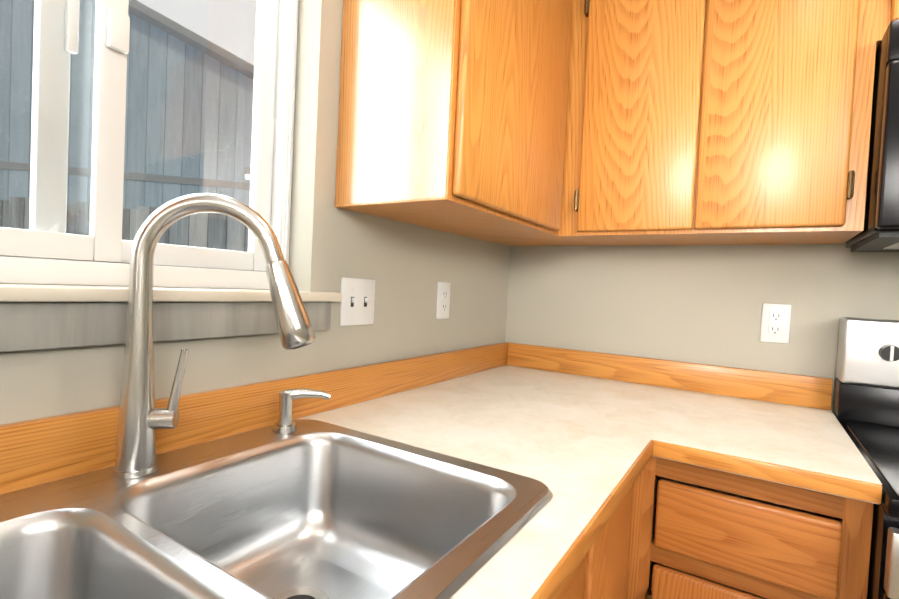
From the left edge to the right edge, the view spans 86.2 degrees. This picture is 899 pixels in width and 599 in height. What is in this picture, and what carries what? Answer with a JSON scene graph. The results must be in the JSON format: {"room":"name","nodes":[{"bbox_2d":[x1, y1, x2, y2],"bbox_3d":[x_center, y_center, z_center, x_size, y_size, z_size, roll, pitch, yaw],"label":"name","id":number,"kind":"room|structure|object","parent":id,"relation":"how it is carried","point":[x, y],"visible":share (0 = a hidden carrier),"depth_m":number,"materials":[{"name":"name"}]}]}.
{"room":"kitchen","nodes":[
{"label":"kitchen","id":0,"kind":"room"},
{"bbox_2d":[0,0,509,424],"bbox_3d":[-0.800,0.004,0.395,0.140,2.390,3.880,4,2,32],"label":"wall","id":1,"kind":"structure","parent":0,"point":[407,267],"depth_m":1.07,"materials":[{"name":"paint"}]},
{"bbox_2d":[0,0,341,351],"bbox_3d":[-0.559,-0.426,0.687,0.162,0.980,1.010,4,2,32],"label":"window","id":2,"kind":"structure","parent":1,"relation":"in","point":[61,306],"depth_m":0.77,"materials":[{"name":"white plastic"}]},
{"bbox_2d":[273,0,295,259],"bbox_3d":[-0.544,-0.490,0.663,0.038,0.846,0.893,4,2,32],"label":"window frame","id":3,"kind":"structure","parent":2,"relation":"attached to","point":[287,121],"depth_m":1.00,"materials":[{"name":"white"}]},
{"bbox_2d":[339,277,374,325],"bbox_3d":[-0.218,0.006,1.164,0.016,0.114,0.116,4,2,32],"label":"double light switch","id":4,"kind":"object","parent":1,"relation":"attached to","point":[357,302],"visible":1,"depth_m":1.16,"materials":[{"name":"white plastic"}]},
{"bbox_2d":[436,282,450,318],"bbox_3d":[-0.018,0.004,1.485,0.008,0.114,0.070,4,2,32],"label":"outlet","id":5,"kind":"object","parent":1,"relation":"attached to","point":[443,301],"visible":1,"depth_m":1.48,"materials":[{"name":"white plastic"}]},
{"bbox_2d":[335,0,578,239],"bbox_3d":[0.052,-0.609,1.237,0.323,0.819,0.585,4,2,32],"label":"upper cabinet","id":6,"kind":"object","parent":1,"relation":"attached to","point":[454,117],"depth_m":1.03,"materials":[{"name":"brown wood"}]},
{"bbox_2d":[505,242,898,598],"bbox_3d":[1.838,0.113,0.932,3.740,2.390,0.140,4,2,32],"label":"wall","id":7,"kind":"structure","parent":0,"point":[700,304],"depth_m":1.52,"materials":[{"name":"paint"}]},
{"bbox_2d":[567,0,698,245],"bbox_3d":[0.578,-0.591,1.460,0.365,0.819,0.323,4,2,32],"label":"upper cabinet","id":8,"kind":"object","parent":7,"relation":"attached to","point":[606,122],"depth_m":1.32,"materials":[{"name":"brown wood"}]},
{"bbox_2d":[760,303,790,343],"bbox_3d":[0.954,0.069,1.406,0.070,0.114,0.008,4,2,32],"label":"outlet","id":9,"kind":"object","parent":7,"relation":"attached to","point":[775,323],"visible":1,"depth_m":1.40,"materials":[{"name":"white plastic"}]},
{"bbox_2d":[687,0,890,244],"bbox_3d":[0.875,-0.572,1.271,0.340,0.819,0.323,4,2,32],"label":"upper cabinet","id":10,"kind":"object","parent":7,"relation":"attached to","point":[781,112],"depth_m":1.14,"materials":[{"name":"brown wood"}]},
{"bbox_2d":[891,0,898,20],"bbox_3d":[1.191,-0.760,1.070,0.389,0.402,0.323,4,2,32],"label":"upper cabinet","id":11,"kind":"object","parent":7,"relation":"attached to","point":[894,3],"depth_m":1.03,"materials":[{"name":"brown wood"}]},
{"bbox_2d":[846,20,898,251],"bbox_3d":[1.303,-0.327,0.937,0.754,0.439,0.420,4,2,32],"label":"microwave","id":12,"kind":"object","parent":11,"relation":"attached to","point":[879,232],"visible":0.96,"depth_m":0.98,"materials":[{"name":"black plastic"}]},
{"bbox_3d":[0.718,1.327,-0.576,3.880,0.060,3.880,4,2,32],"label":"floor","id":13,"kind":"structure","parent":0,"visible":0},
{"bbox_2d":[556,500,868,598],"bbox_3d":[-0.156,0.772,0.412,1.006,0.914,0.994,4,2,32],"label":"base cabinet","id":14,"kind":"object","parent":13,"relation":"on","point":[768,551],"depth_m":0.93,"materials":[{"name":"brown wood"}]},
{"bbox_2d":[0,342,699,598],"bbox_3d":[-0.465,0.241,0.181,0.676,0.125,3.596,4,2,32],"label":"countertop","id":15,"kind":"structure","parent":14,"relation":"on","point":[583,436],"depth_m":0.95,"materials":[{"name":"laminate"}]},
{"bbox_2d":[113,193,315,478],"bbox_3d":[-0.333,0.048,0.703,0.267,0.401,0.054,2,2,-13],"label":"faucet","id":16,"kind":"object","parent":15,"relation":"on","point":[141,418],"visible":1,"depth_m":0.68,"materials":[{"name":"silver metal"}]},
{"bbox_2d":[0,419,552,598],"bbox_3d":[-0.299,0.349,0.504,0.555,0.185,0.845,4,2,32],"label":"sink","id":17,"kind":"object","parent":15,"relation":"in","point":[312,509],"visible":1,"depth_m":0.74,"materials":[{"name":"silver metal"}]},
{"bbox_2d":[272,388,330,433],"bbox_3d":[-0.280,0.207,0.906,0.083,0.079,0.083,4,2,32],"label":"soap dispenser","id":18,"kind":"object","parent":17,"relation":"on","point":[285,424],"visible":1,"depth_m":0.89,"materials":[{"name":"silver metal"}]},
{"bbox_2d":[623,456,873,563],"bbox_3d":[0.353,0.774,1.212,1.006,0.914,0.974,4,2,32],"label":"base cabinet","id":19,"kind":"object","parent":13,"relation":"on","point":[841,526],"depth_m":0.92,"materials":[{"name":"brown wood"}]},
{"bbox_2d":[672,364,881,503],"bbox_3d":[0.748,0.272,1.151,0.330,0.125,0.656,4,2,32],"label":"countertop","id":20,"kind":"structure","parent":19,"relation":"on","point":[782,428],"depth_m":1.07,"materials":[{"name":"laminate"}]},
{"bbox_2d":[832,317,898,598],"bbox_3d":[1.168,0.673,0.827,0.762,1.215,0.746,4,2,32],"label":"range","id":21,"kind":"object","parent":13,"relation":"on","point":[865,410],"visible":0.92,"depth_m":1.19,"materials":[{"name":"black metal"}]},
{"label":"outside","id":22,"kind":"structure","parent":0,"visible":0},
{"bbox_3d":[-2.550,1.291,9.993,24.466,0.048,24.466,4,2,32],"label":"ground","id":23,"kind":"structure","parent":22,"visible":0},
{"bbox_2d":[0,0,253,231],"bbox_3d":[-5.675,-2.624,10.079,5.721,7.470,3.400,2,2,-13],"label":"house","id":24,"kind":"structure","parent":23,"relation":"on","point":[24,81],"depth_m":8.67,"materials":[{"name":"blue"}]},
{"bbox_2d":[244,167,250,179],"bbox_3d":[-3.729,-2.359,9.008,0.200,0.220,0.110,2,2,-13],"label":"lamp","id":25,"kind":"object","parent":24,"relation":"attached to","point":[247,176],"depth_m":8.95,"materials":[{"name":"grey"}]},
{"bbox_2d":[0,197,259,289],"bbox_3d":[-1.793,0.365,4.100,3.800,2.180,0.060,2,2,-13],"label":"fence","id":26,"kind":"object","parent":23,"relation":"on","point":[180,232],"depth_m":3.93,"materials":[{"name":"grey wood"}]}
]}

